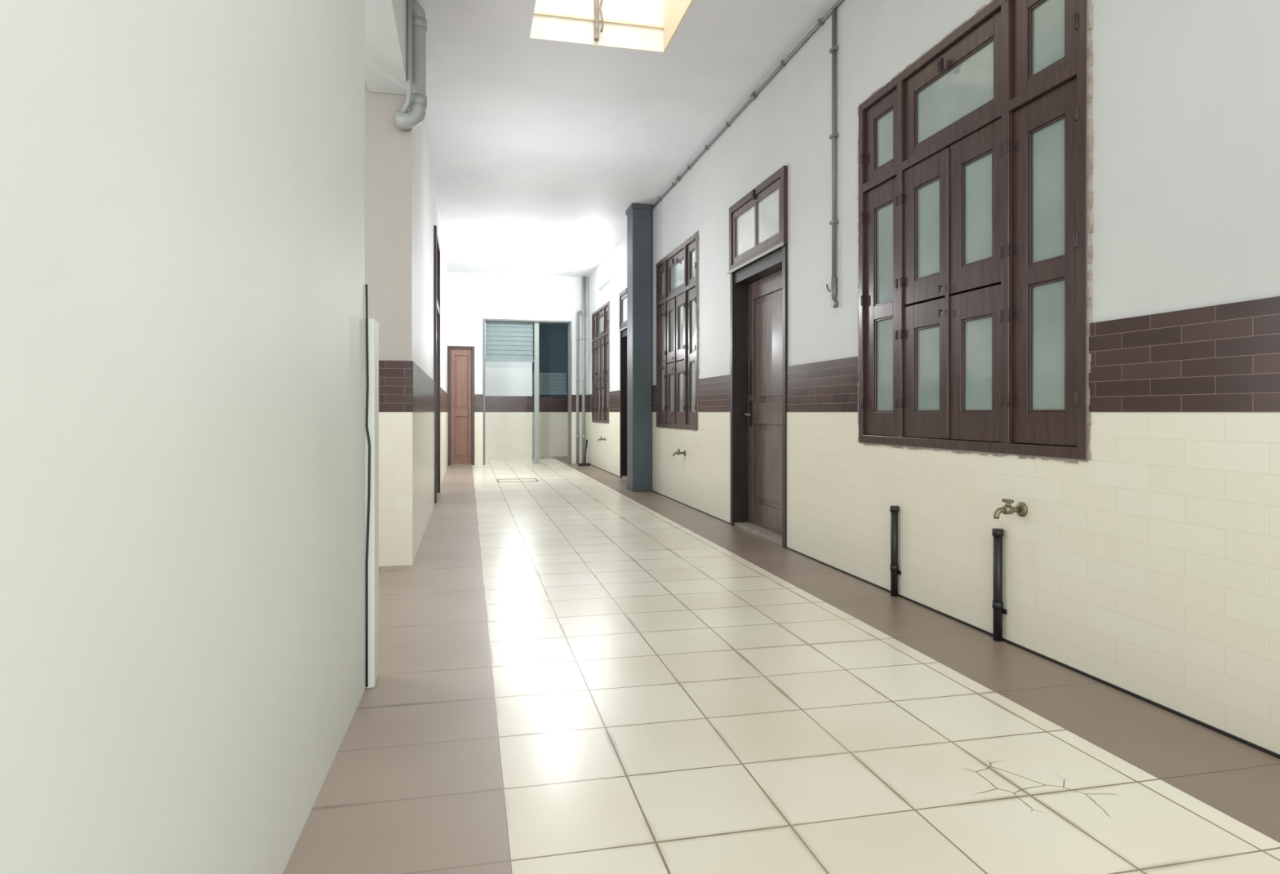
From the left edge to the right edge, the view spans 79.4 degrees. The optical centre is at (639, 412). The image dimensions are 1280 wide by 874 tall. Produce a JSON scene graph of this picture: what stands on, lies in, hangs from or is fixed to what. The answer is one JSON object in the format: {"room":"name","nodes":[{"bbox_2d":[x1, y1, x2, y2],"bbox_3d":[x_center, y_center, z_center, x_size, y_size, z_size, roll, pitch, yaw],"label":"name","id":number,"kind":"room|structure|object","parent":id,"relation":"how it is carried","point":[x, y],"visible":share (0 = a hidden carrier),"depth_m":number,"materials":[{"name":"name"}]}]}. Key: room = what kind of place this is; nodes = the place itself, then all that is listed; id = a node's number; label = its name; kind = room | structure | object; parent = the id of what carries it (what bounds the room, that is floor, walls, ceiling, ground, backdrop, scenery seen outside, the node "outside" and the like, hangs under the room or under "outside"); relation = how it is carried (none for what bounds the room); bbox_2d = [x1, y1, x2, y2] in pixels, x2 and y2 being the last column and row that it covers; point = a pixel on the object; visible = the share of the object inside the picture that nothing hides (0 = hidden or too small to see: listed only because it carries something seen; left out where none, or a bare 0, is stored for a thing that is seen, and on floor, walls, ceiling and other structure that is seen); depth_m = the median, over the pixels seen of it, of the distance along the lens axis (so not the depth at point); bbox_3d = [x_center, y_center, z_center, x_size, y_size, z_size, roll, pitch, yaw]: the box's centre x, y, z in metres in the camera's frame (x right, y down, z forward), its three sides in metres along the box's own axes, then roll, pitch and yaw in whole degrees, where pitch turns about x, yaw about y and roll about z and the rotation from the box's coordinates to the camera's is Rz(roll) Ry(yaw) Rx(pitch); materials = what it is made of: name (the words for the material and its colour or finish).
{"room":"building corridor","nodes":[
{"label":"building corridor","id":0,"kind":"room"},
{"bbox_2d":[0,0,364,873],"bbox_3d":[-0.708,-0.896,0.247,0.486,3.993,5.632,0,0,-13],"label":"wall","id":1,"kind":"structure","parent":0,"point":[182,182],"depth_m":1.23,"materials":[{"name":"paint"}]},
{"bbox_2d":[364,284,370,687],"bbox_3d":[-1.077,0.291,3.057,0.021,1.595,0.009,0,0,-13],"label":"cable","id":2,"kind":"object","parent":1,"relation":"attached to","point":[366,285],"visible":1,"depth_m":3.05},
{"bbox_2d":[364,0,406,94],"bbox_3d":[-1.514,-2.585,4.263,0.275,0.616,2.546,0,0,-13],"label":"beam","id":3,"kind":"structure","parent":0,"point":[385,20],"depth_m":4.90,"materials":[{"name":"grey paint"}]},
{"bbox_2d":[364,80,448,566],"bbox_3d":[-3.630,-0.896,10.539,1.711,3.993,10.624,0,0,-13],"label":"wall pillar","id":4,"kind":"structure","parent":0,"point":[402,211],"depth_m":5.53,"materials":[{"name":"white paint"}]},
{"bbox_2d":[433,225,439,503],"bbox_3d":[-2.651,-0.578,9.946,0.104,3.355,1.320,0,0,-13],"label":"door","id":5,"kind":"structure","parent":4,"relation":"attached to","point":[436,241],"depth_m":9.90,"materials":[{"name":"brown wood"}]},
{"bbox_2d":[447,271,587,465],"bbox_3d":[-2.758,-0.896,16.314,3.300,3.993,0.286,0,0,-13],"label":"wall","id":6,"kind":"structure","parent":0,"point":[472,297],"depth_m":16.17,"materials":[{"name":"white paint"}]},
{"bbox_2d":[448,346,474,465],"bbox_3d":[-3.705,-0.132,15.989,0.539,2.464,0.110,0,0,-13],"label":"door","id":7,"kind":"structure","parent":6,"relation":"in","point":[460,358],"depth_m":15.98,"materials":[{"name":"brown wood"}]},
{"bbox_2d":[484,321,533,362],"bbox_3d":[-2.761,-1.485,16.339,1.018,0.836,0.038,0,0,-13],"label":"roller shutter","id":8,"kind":"object","parent":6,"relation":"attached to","point":[504,341],"visible":1,"depth_m":16.33,"materials":[{"name":"metal"}]},
{"bbox_2d":[483,318,571,465],"bbox_3d":[-2.392,-0.423,16.390,1.846,3.047,0.297,0,0,-13],"label":"frame","id":9,"kind":"object","parent":6,"relation":"attached to","point":[547,322],"visible":0.94,"depth_m":16.44,"materials":[{"name":"grey metal"}]},
{"bbox_2d":[575,276,586,463],"bbox_3d":[-1.262,-0.896,16.452,0.221,3.993,0.096,0,0,-13],"label":"pipes","id":10,"kind":"object","parent":6,"relation":"attached to","point":[583,311],"visible":0.95,"depth_m":16.43,"materials":[{"name":"grey plastic"}]},
{"bbox_2d":[484,322,568,460],"bbox_3d":[-3.203,-0.896,18.299,3.300,3.993,1.276,0,0,-13],"label":"wall","id":11,"kind":"structure","parent":0,"point":[508,397],"depth_m":17.78,"materials":[{"name":"beige tile"}]},
{"bbox_2d":[532,373,567,395],"bbox_3d":[-2.227,-0.699,18.970,0.858,0.539,0.038,0,0,-13],"label":"louvered shutter","id":12,"kind":"object","parent":11,"relation":"attached to","point":[549,384],"visible":0.97,"depth_m":18.97,"materials":[{"name":"teal glass"}]},
{"bbox_2d":[414,0,835,277],"bbox_3d":[-1.748,-2.975,8.796,5.280,0.165,22.770,0,0,-13],"label":"ceiling","id":13,"kind":"structure","parent":0,"point":[541,150],"depth_m":7.58,"materials":[{"name":"paint"}]},
{"bbox_2d":[395,0,426,131],"bbox_3d":[-1.607,-2.453,5.424,0.212,0.898,0.240,0,0,-13],"label":"drain pipe bend","id":14,"kind":"object","parent":13,"relation":"attached to","point":[416,21],"visible":0.97,"depth_m":5.38,"materials":[{"name":"grey plastic"}]},
{"bbox_2d":[529,0,693,53],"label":"skylight window","id":15,"kind":"structure","parent":13,"relation":"attached to","point":[644,25],"depth_m":6.07,"materials":[{"name":"glass"}]},
{"bbox_2d":[625,203,652,491],"bbox_3d":[-0.018,-0.896,10.903,0.295,3.993,0.418,0,0,-13],"label":"column","id":16,"kind":"structure","parent":0,"point":[639,216],"depth_m":10.72,"materials":[{"name":"paint"}]},
{"bbox_2d":[283,456,1279,873],"bbox_3d":[-1.748,1.155,8.796,5.280,0.110,22.770,0,0,-13],"label":"floor","id":17,"kind":"structure","parent":0,"point":[667,702],"depth_m":2.66,"materials":[{"name":"beige tile"}]},
{"bbox_2d":[364,318,378,688],"bbox_3d":[-1.140,0.363,3.132,0.136,1.474,0.154,0,0,-13],"label":"board","id":18,"kind":"object","parent":17,"relation":"on","point":[373,326],"visible":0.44,"depth_m":3.07,"materials":[{"name":"paint"}]},
{"bbox_2d":[496,478,538,482],"bbox_3d":[-1.972,1.098,12.409,0.638,0.004,0.550,0,0,-13],"label":"frame","id":19,"kind":"object","parent":17,"relation":"on","point":[523,478],"visible":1,"depth_m":12.25,"materials":[{"name":"grey metal"}]},
{"bbox_2d":[532,322,540,464],"bbox_3d":[-2.203,-0.404,16.427,0.165,3.008,0.154,0,0,-13],"label":"steel post","id":20,"kind":"object","parent":17,"relation":"on","point":[536,461],"visible":1,"depth_m":16.37,"materials":[{"name":"grey metal"}]},
{"bbox_2d":[578,440,591,466],"bbox_3d":[-1.170,0.840,15.962,0.261,0.520,0.488,0,0,-13],"label":"squeegee","id":21,"kind":"object","parent":17,"relation":"on","point":[586,443],"depth_m":15.83,"materials":[{"name":"black plastic"}]},
{"bbox_2d":[587,0,1279,755],"bbox_3d":[0.662,-0.896,9.336,0.341,3.993,22.770,0,0,-13],"label":"wall","id":22,"kind":"structure","parent":0,"point":[1148,567],"depth_m":3.13,"materials":[{"name":"white paint"}]},
{"bbox_2d":[591,301,608,422],"bbox_3d":[-0.746,-0.907,14.958,0.121,2.211,1.907,0,0,-13],"label":"window","id":23,"kind":"structure","parent":22,"relation":"in","point":[600,318],"depth_m":14.95,"materials":[{"name":"brown wood"}]},
{"bbox_2d":[591,300,609,423],"bbox_3d":[-0.764,-0.907,14.954,0.026,2.250,1.947,0,0,-13],"label":"trim","id":24,"kind":"structure","parent":22,"relation":"attached to","point":[609,300],"depth_m":14.01,"materials":[{"name":"paint"}]},
{"bbox_2d":[594,275,611,289],"bbox_3d":[-0.703,-2.420,14.441,0.110,0.066,1.210,0,0,-13],"label":"tube light","id":25,"kind":"object","parent":22,"relation":"attached to","point":[606,278],"visible":1,"depth_m":14.32,"materials":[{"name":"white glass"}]},
{"bbox_2d":[618,288,626,479],"bbox_3d":[-0.075,-0.447,12.333,0.290,3.093,1.342,0,0,-13],"label":"door","id":26,"kind":"structure","parent":22,"relation":"in","point":[623,295],"depth_m":12.90,"materials":[{"name":"brown wood"}]},
{"bbox_2d":[656,232,697,430],"bbox_3d":[0.463,-0.907,9.570,0.121,2.211,1.907,0,0,-13],"label":"window","id":27,"kind":"structure","parent":22,"relation":"in","point":[677,273],"depth_m":9.49,"materials":[{"name":"brown wood"}]},
{"bbox_2d":[656,230,698,431],"bbox_3d":[0.445,-0.908,9.566,0.026,2.250,1.947,0,0,-13],"label":"trim","id":28,"kind":"structure","parent":22,"relation":"attached to","point":[697,231],"depth_m":8.62,"materials":[{"name":"paint"}]},
{"bbox_2d":[672,448,685,456],"bbox_3d":[0.461,0.478,9.122,0.150,0.089,0.070,0,0,-13],"label":"tap","id":29,"kind":"object","parent":22,"relation":"attached to","point":[678,452],"visible":1,"depth_m":9.11,"materials":[{"name":"gold metal"}]},
{"bbox_2d":[651,0,843,208],"bbox_3d":[1.551,-2.838,4.564,0.057,0.054,12.628,0,0,-13],"label":"conduit","id":30,"kind":"object","parent":22,"relation":"attached to","point":[820,21],"depth_m":6.79,"materials":[{"name":"grey metal"}]},
{"bbox_2d":[727,165,787,548],"bbox_3d":[1.142,-0.447,6.908,0.290,3.093,1.345,0,0,-13],"label":"door","id":31,"kind":"structure","parent":22,"relation":"in","point":[757,271],"depth_m":7.11,"materials":[{"name":"brown wood"}]},
{"bbox_2d":[826,8,839,307],"bbox_3d":[1.351,-1.777,5.446,0.040,2.089,0.150,0,0,-13],"label":"conduit","id":32,"kind":"object","parent":22,"relation":"attached to","point":[834,304],"visible":1,"depth_m":5.39,"materials":[{"name":"grey metal"}]},
{"bbox_2d":[889,505,901,596],"bbox_3d":[1.522,0.831,4.615,0.051,0.538,0.066,0,0,-13],"label":"pipe stub","id":33,"kind":"object","parent":22,"relation":"attached to","point":[894,566],"visible":1,"depth_m":4.60,"materials":[{"name":"black metal"}]},
{"bbox_2d":[586,462,1279,759],"bbox_3d":[0.927,1.095,7.367,0.009,0.011,18.810,0,0,-13],"label":"baseboard","id":34,"kind":"structure","parent":22,"relation":"attached to","point":[1175,713],"depth_m":3.28,"materials":[{"name":"brown tile"}]},
{"bbox_2d":[858,0,1086,459],"bbox_3d":[1.680,-0.907,4.146,0.121,2.211,1.907,0,0,-13],"label":"window","id":35,"kind":"structure","parent":22,"relation":"in","point":[972,158],"depth_m":3.91,"materials":[{"name":"brown wood"}]},
{"bbox_2d":[857,0,1093,463],"bbox_3d":[1.662,-0.907,4.141,0.026,2.250,1.946,0,0,-13],"label":"trim","id":36,"kind":"structure","parent":22,"relation":"attached to","point":[1089,6],"depth_m":3.21,"materials":[{"name":"paint"}]},
{"bbox_2d":[991,528,1007,641],"bbox_3d":[1.723,0.832,3.716,0.051,0.537,0.066,0,0,-13],"label":"pipe stub","id":37,"kind":"object","parent":22,"relation":"attached to","point":[997,534],"visible":1,"depth_m":3.70,"materials":[{"name":"black metal"}]},
{"bbox_2d":[993,498,1027,519],"bbox_3d":[1.705,0.447,3.573,0.150,0.089,0.070,0,0,-13],"label":"tap","id":38,"kind":"object","parent":22,"relation":"attached to","point":[1021,509],"visible":1,"depth_m":3.56,"materials":[{"name":"gold metal"}]}
]}

